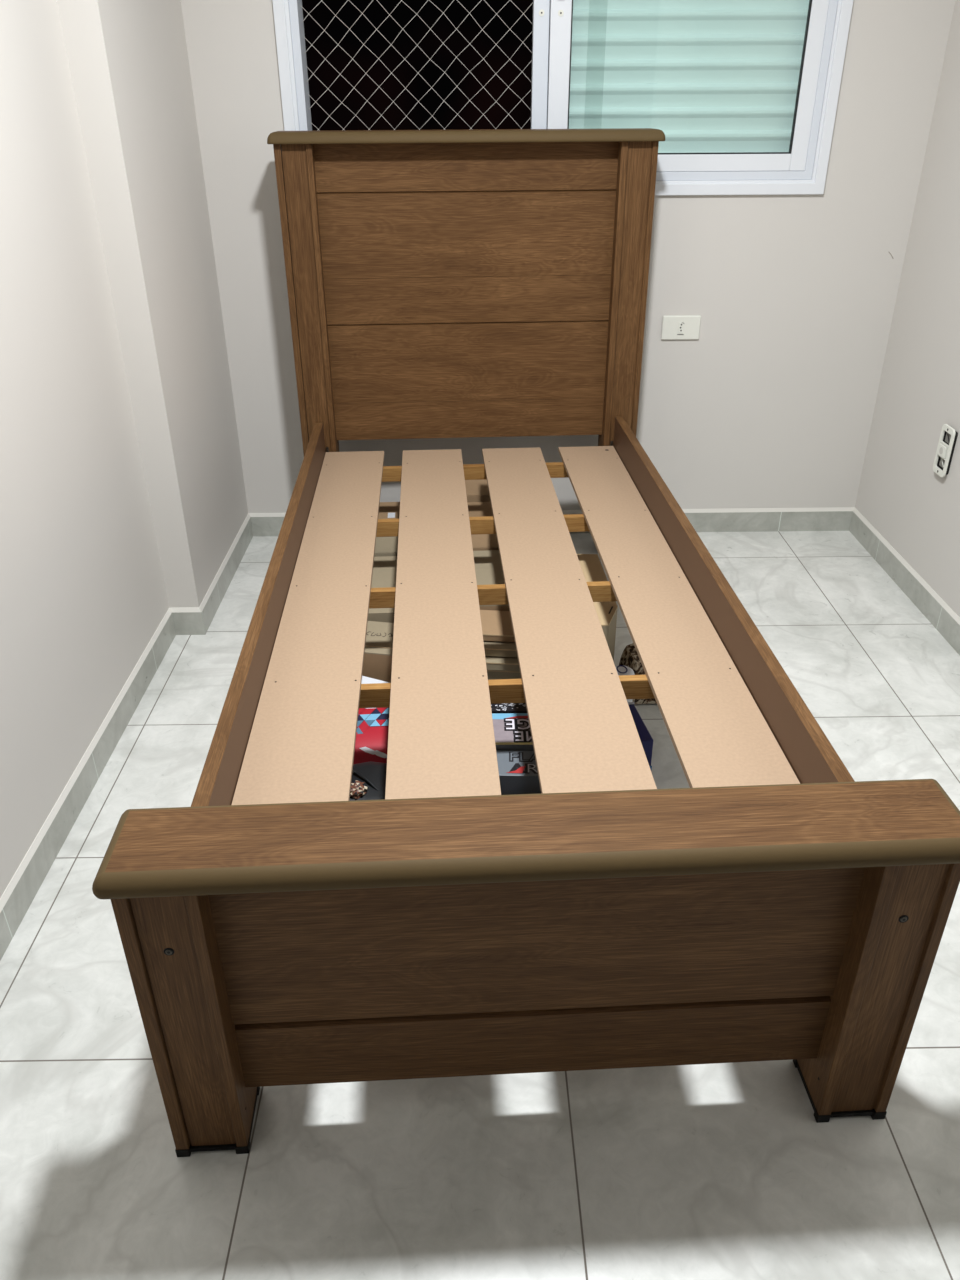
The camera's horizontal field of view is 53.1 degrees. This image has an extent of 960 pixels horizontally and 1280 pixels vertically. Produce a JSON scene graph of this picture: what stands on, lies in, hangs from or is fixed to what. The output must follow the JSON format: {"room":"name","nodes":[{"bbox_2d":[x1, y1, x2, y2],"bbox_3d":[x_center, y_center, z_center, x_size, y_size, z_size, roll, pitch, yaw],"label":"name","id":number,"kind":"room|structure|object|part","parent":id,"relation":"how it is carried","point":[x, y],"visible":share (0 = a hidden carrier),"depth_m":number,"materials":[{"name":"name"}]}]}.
{"room":"bedroom","nodes":[
{"label":"bedroom","id":0,"kind":"room"},
{"bbox_2d":[0,0,247,897],"bbox_3d":[-0.840,-0.574,1.213,0.180,2.360,3.265,-1,29,-1],"label":"wall","id":1,"kind":"structure","parent":0,"point":[123,500],"depth_m":2.04,"materials":[{"name":"grey paint"}]},
{"bbox_2d":[0,513,252,960],"bbox_3d":[-0.780,0.418,1.774,0.087,0.080,3.265,-1,29,-1],"label":"baseboard","id":2,"kind":"structure","parent":1,"relation":"attached to","point":[23,887],"depth_m":2.09,"materials":[{"name":"tile"}]},
{"bbox_2d":[0,531,959,1279],"bbox_3d":[0.222,0.454,1.832,2.292,0.050,3.505,-1,29,-1],"label":"floor","id":3,"kind":"structure","parent":0,"point":[716,1171],"depth_m":1.35,"materials":[{"name":"tile"}]},
{"bbox_2d":[349,761,386,800],"bbox_3d":[-0.198,0.340,1.765,0.230,0.220,0.180,-2,29,-3],"label":"bag","id":4,"kind":"object","parent":3,"relation":"on","point":[373,774],"visible":0.09,"depth_m":1.72,"materials":[{"name":"black fabric"}]},
{"bbox_2d":[350,780,366,798],"bbox_3d":[-0.219,0.263,1.689,0.042,0.024,0.041,13,32,22],"label":"wrapper","id":5,"kind":"object","parent":4,"relation":"on","point":[358,789],"visible":0.68,"depth_m":1.68,"materials":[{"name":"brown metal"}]},
{"bbox_2d":[353,707,389,763],"bbox_3d":[-0.205,0.241,1.953,0.240,0.206,0.240,-2,29,-3],"label":"backpack","id":6,"kind":"object","parent":3,"relation":"on","point":[371,743],"visible":0.08,"depth_m":1.85,"materials":[{"name":"red fabric"}]},
{"bbox_2d":[356,707,389,733],"bbox_3d":[-0.206,0.183,1.931,0.220,0.083,0.168,-2,29,-3],"label":"print","id":7,"kind":"object","parent":6,"relation":"attached to","point":[370,720],"depth_m":1.89,"materials":[{"name":"multicoloured fabric"}]},
{"bbox_2d":[361,676,389,683],"bbox_3d":[-0.255,0.163,2.150,0.160,0.150,0.144,-1,29,-1],"label":"box","id":8,"kind":"object","parent":3,"relation":"on","point":[365,680],"visible":0.02,"depth_m":2.12,"materials":[{"name":"white cardboard"}]},
{"bbox_2d":[362,621,393,682],"bbox_3d":[-0.254,0.073,2.269,0.250,0.189,0.145,5,30,10],"label":"cardboard box","id":9,"kind":"object","parent":3,"relation":"on","point":[377,664],"visible":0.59,"depth_m":2.18,"materials":[{"name":"brown cardboard"}]},
{"bbox_3d":[-0.254,-0.007,2.224,0.250,0.003,0.145,5,30,10],"label":"lid","id":10,"kind":"part","parent":9,"relation":"part of","materials":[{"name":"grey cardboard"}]},
{"bbox_2d":[368,536,397,622],"bbox_3d":[-0.250,-0.093,2.514,0.270,0.238,0.379,-2,29,-3],"label":"cardboard box","id":11,"kind":"object","parent":3,"relation":"on","point":[386,548],"visible":0.1,"depth_m":2.51,"materials":[{"name":"brown cardboard"}]},
{"bbox_2d":[378,502,399,518],"bbox_3d":[-0.271,-0.264,2.877,0.270,0.178,0.360,-2,29,-3],"label":"cardboard box","id":12,"kind":"object","parent":3,"relation":"on","point":[387,510],"visible":0.16,"depth_m":2.93,"materials":[{"name":"brown cardboard"}]},
{"bbox_2d":[465,479,492,516],"bbox_3d":[0.026,-0.309,2.914,0.260,0.218,0.437,-2,29,-3],"label":"cardboard box","id":13,"kind":"object","parent":3,"relation":"on","point":[477,491],"visible":0.05,"depth_m":3.05,"materials":[{"name":"brown cardboard"}]},
{"bbox_2d":[471,534,509,610],"bbox_3d":[0.039,-0.109,2.535,0.250,0.242,0.369,-2,29,-3],"label":"cardboard box","id":14,"kind":"object","parent":3,"relation":"on","point":[487,560],"visible":0.1,"depth_m":2.53,"materials":[{"name":"beige cardboard"}]},
{"bbox_2d":[487,670,520,679],"bbox_3d":[0.055,0.084,2.317,0.180,0.120,0.161,3,30,5],"label":"carton","id":15,"kind":"object","parent":3,"relation":"on","point":[492,674],"visible":0.14,"depth_m":2.22,"materials":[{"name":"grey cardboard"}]},
{"bbox_2d":[485,656,519,670],"bbox_3d":[0.054,0.019,2.280,0.180,0.020,0.176,3,30,5],"label":"carton","id":16,"kind":"object","parent":15,"relation":"on","point":[492,662],"visible":0.18,"depth_m":2.21,"materials":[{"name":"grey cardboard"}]},
{"bbox_2d":[484,641,517,656],"bbox_3d":[0.054,-0.007,2.275,0.180,0.020,0.151,3,30,5],"label":"carton","id":17,"kind":"object","parent":16,"relation":"on","point":[492,648],"visible":0.18,"depth_m":2.21,"materials":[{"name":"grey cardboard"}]},
{"bbox_2d":[480,610,514,641],"bbox_3d":[0.053,-0.034,2.274,0.180,0.017,0.121,3,30,5],"label":"carton","id":18,"kind":"object","parent":17,"relation":"on","point":[496,625],"visible":0.29,"depth_m":2.25,"materials":[{"name":"cardboard"}]},
{"bbox_2d":[491,703,526,712],"bbox_3d":[0.072,0.212,2.008,0.210,0.200,0.072,0,29,0],"label":"box","id":19,"kind":"object","parent":3,"relation":"on","point":[506,707],"visible":0.16,"depth_m":1.94,"materials":[{"name":"black cardboard"}]},
{"bbox_2d":[492,713,533,750],"bbox_3d":[0.078,0.259,1.923,0.210,0.202,0.108,0,29,0],"label":"box","id":20,"kind":"object","parent":3,"relation":"on","point":[512,732],"visible":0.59,"depth_m":1.86,"materials":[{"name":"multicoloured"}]},
{"bbox_2d":[496,750,540,794],"bbox_3d":[0.083,0.312,1.841,0.210,0.191,0.078,1,29,2],"label":"game box","id":21,"kind":"object","parent":3,"relation":"on","point":[518,773],"visible":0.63,"depth_m":1.78,"materials":[{"name":"grey cardboard"}]},
{"bbox_2d":[92,128,959,1156],"bbox_3d":[0.022,-0.329,1.951,1.027,1.199,2.091,-2,29,-3],"label":"bed","id":22,"kind":"object","parent":3,"relation":"on","point":[276,927],"visible":1,"depth_m":1.48,"materials":[{"name":"brown wood"}]},
{"bbox_3d":[-0.369,0.485,1.216,0.063,0.479,0.016,-2,29,-3],"label":"footboard post","id":23,"kind":"part","parent":22,"relation":"part of","materials":[{"name":"brown wood"}]},
{"bbox_3d":[-0.419,-0.099,2.010,0.024,0.145,1.940,-2,29,-3],"label":"rail","id":24,"kind":"part","parent":22,"relation":"part of","materials":[{"name":"brown wood"}]},
{"bbox_3d":[-0.476,-0.771,2.752,0.063,1.158,0.016,-2,29,-3],"label":"headboard post","id":25,"kind":"part","parent":22,"relation":"part of","materials":[{"name":"brown wood"}]},
{"bbox_3d":[-0.032,-0.960,2.713,0.801,0.793,0.015,-2,29,-3],"label":"headboard panel","id":26,"kind":"part","parent":22,"relation":"part of","materials":[{"name":"brown wood"}]},
{"bbox_3d":[0.075,0.423,1.248,0.801,0.407,0.015,-2,29,-3],"label":"footboard panel","id":27,"kind":"part","parent":22,"relation":"part of","materials":[{"name":"brown wood"}]},
{"bbox_3d":[0.421,-0.798,2.792,0.063,1.158,0.016,-2,29,-3],"label":"headboard post","id":28,"kind":"part","parent":22,"relation":"part of","materials":[{"name":"brown wood"}]},
{"bbox_3d":[0.466,-0.126,2.049,0.024,0.145,1.940,-2,29,-3],"label":"rail","id":29,"kind":"part","parent":22,"relation":"part of","materials":[{"name":"brown wood"}]},
{"bbox_3d":[0.528,0.458,1.256,0.063,0.479,0.016,-2,29,-3],"label":"footboard post","id":30,"kind":"part","parent":22,"relation":"part of","materials":[{"name":"brown wood"}]},
{"bbox_2d":[577,554,617,660],"bbox_3d":[0.262,-0.047,2.463,0.130,0.203,0.410,-2,29,-3],"label":"cardboard box","id":31,"kind":"object","parent":3,"relation":"on","point":[591,566],"visible":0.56,"depth_m":2.33,"materials":[{"name":"brown cardboard"}]},
{"bbox_3d":[0.261,-0.134,2.414,0.130,0.003,0.410,-2,29,-3],"label":"lid","id":32,"kind":"part","parent":31,"relation":"part of","materials":[{"name":"cardboard"}]},
{"bbox_2d":[615,665,634,701],"bbox_3d":[0.325,0.124,2.230,0.060,0.133,0.060,-2,29,-3],"label":"jar","id":33,"kind":"object","parent":3,"relation":"on","point":[621,669],"visible":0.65,"depth_m":2.20,"materials":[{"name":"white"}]},
{"bbox_2d":[619,643,656,703],"bbox_3d":[0.423,0.057,2.337,0.150,0.134,0.150,-2,29,-3],"label":"folded blanket","id":34,"kind":"object","parent":3,"relation":"on","point":[630,658],"visible":0.23,"depth_m":2.30,"materials":[{"name":"fabric"}]},
{"bbox_2d":[628,702,652,769],"bbox_3d":[0.268,0.228,2.061,0.164,0.118,0.143,-5,30,-8],"label":"box","id":35,"kind":"object","parent":3,"relation":"on","point":[646,739],"visible":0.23,"depth_m":2.01,"materials":[{"name":"blue cardboard"}]},
{"bbox_2d":[181,0,955,512],"bbox_3d":[0.194,-1.422,2.705,2.292,2.360,0.140,-1,29,-1],"label":"wall","id":36,"kind":"structure","parent":0,"point":[772,405],"depth_m":2.85,"materials":[{"name":"grey paint"}]},
{"bbox_2d":[249,507,854,535],"bbox_3d":[0.240,-0.393,3.201,2.012,0.080,0.007,-1,29,-1],"label":"baseboard","id":37,"kind":"structure","parent":36,"relation":"attached to","point":[838,518],"depth_m":3.20,"materials":[{"name":"tile"}]},
{"bbox_2d":[272,0,853,195],"bbox_3d":[0.216,-1.738,2.497,1.504,1.056,0.112,-1,29,-1],"label":"window","id":38,"kind":"structure","parent":36,"relation":"in","point":[721,73],"depth_m":2.62,"materials":[{"name":"white plastic"}]},
{"bbox_2d":[301,0,532,130],"bbox_3d":[-0.170,-1.736,2.513,0.643,0.982,0.005,-1,29,-1],"label":"safety net","id":39,"kind":"object","parent":38,"relation":"attached to","point":[321,0],"visible":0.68,"depth_m":2.61,"materials":[{"name":"grey fabric"}]},
{"bbox_3d":[0.546,-1.735,2.474,0.726,0.951,0.032,-1,29,-1],"label":"sliding sash","id":40,"kind":"part","parent":38,"relation":"part of","materials":[{"name":"white plastic"}]},
{"bbox_2d":[661,315,700,339],"bbox_3d":[0.606,-0.941,2.896,0.115,0.070,0.010,-1,29,-1],"label":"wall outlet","id":41,"kind":"object","parent":36,"relation":"attached to","point":[673,327],"visible":1,"depth_m":2.89,"materials":[{"name":"white plastic"}]},
{"bbox_2d":[855,0,959,616],"bbox_3d":[1.312,-0.597,1.232,0.100,2.360,3.265,-1,29,-1],"label":"wall","id":42,"kind":"structure","parent":0,"point":[916,510],"depth_m":2.68,"materials":[{"name":"grey paint"}]},
{"bbox_2d":[849,508,959,654],"bbox_3d":[1.264,0.396,1.792,0.007,0.080,3.265,-1,29,-1],"label":"baseboard","id":43,"kind":"structure","parent":42,"relation":"attached to","point":[932,606],"depth_m":2.79,"materials":[{"name":"tile"}]},
{"bbox_2d":[933,424,957,476],"bbox_3d":[1.241,-0.505,2.566,0.020,0.132,0.068,-1,29,-1],"label":"outlet","id":44,"kind":"object","parent":42,"relation":"attached to","point":[946,444],"visible":1,"depth_m":2.56,"materials":[{"name":"white plastic"}]}
]}

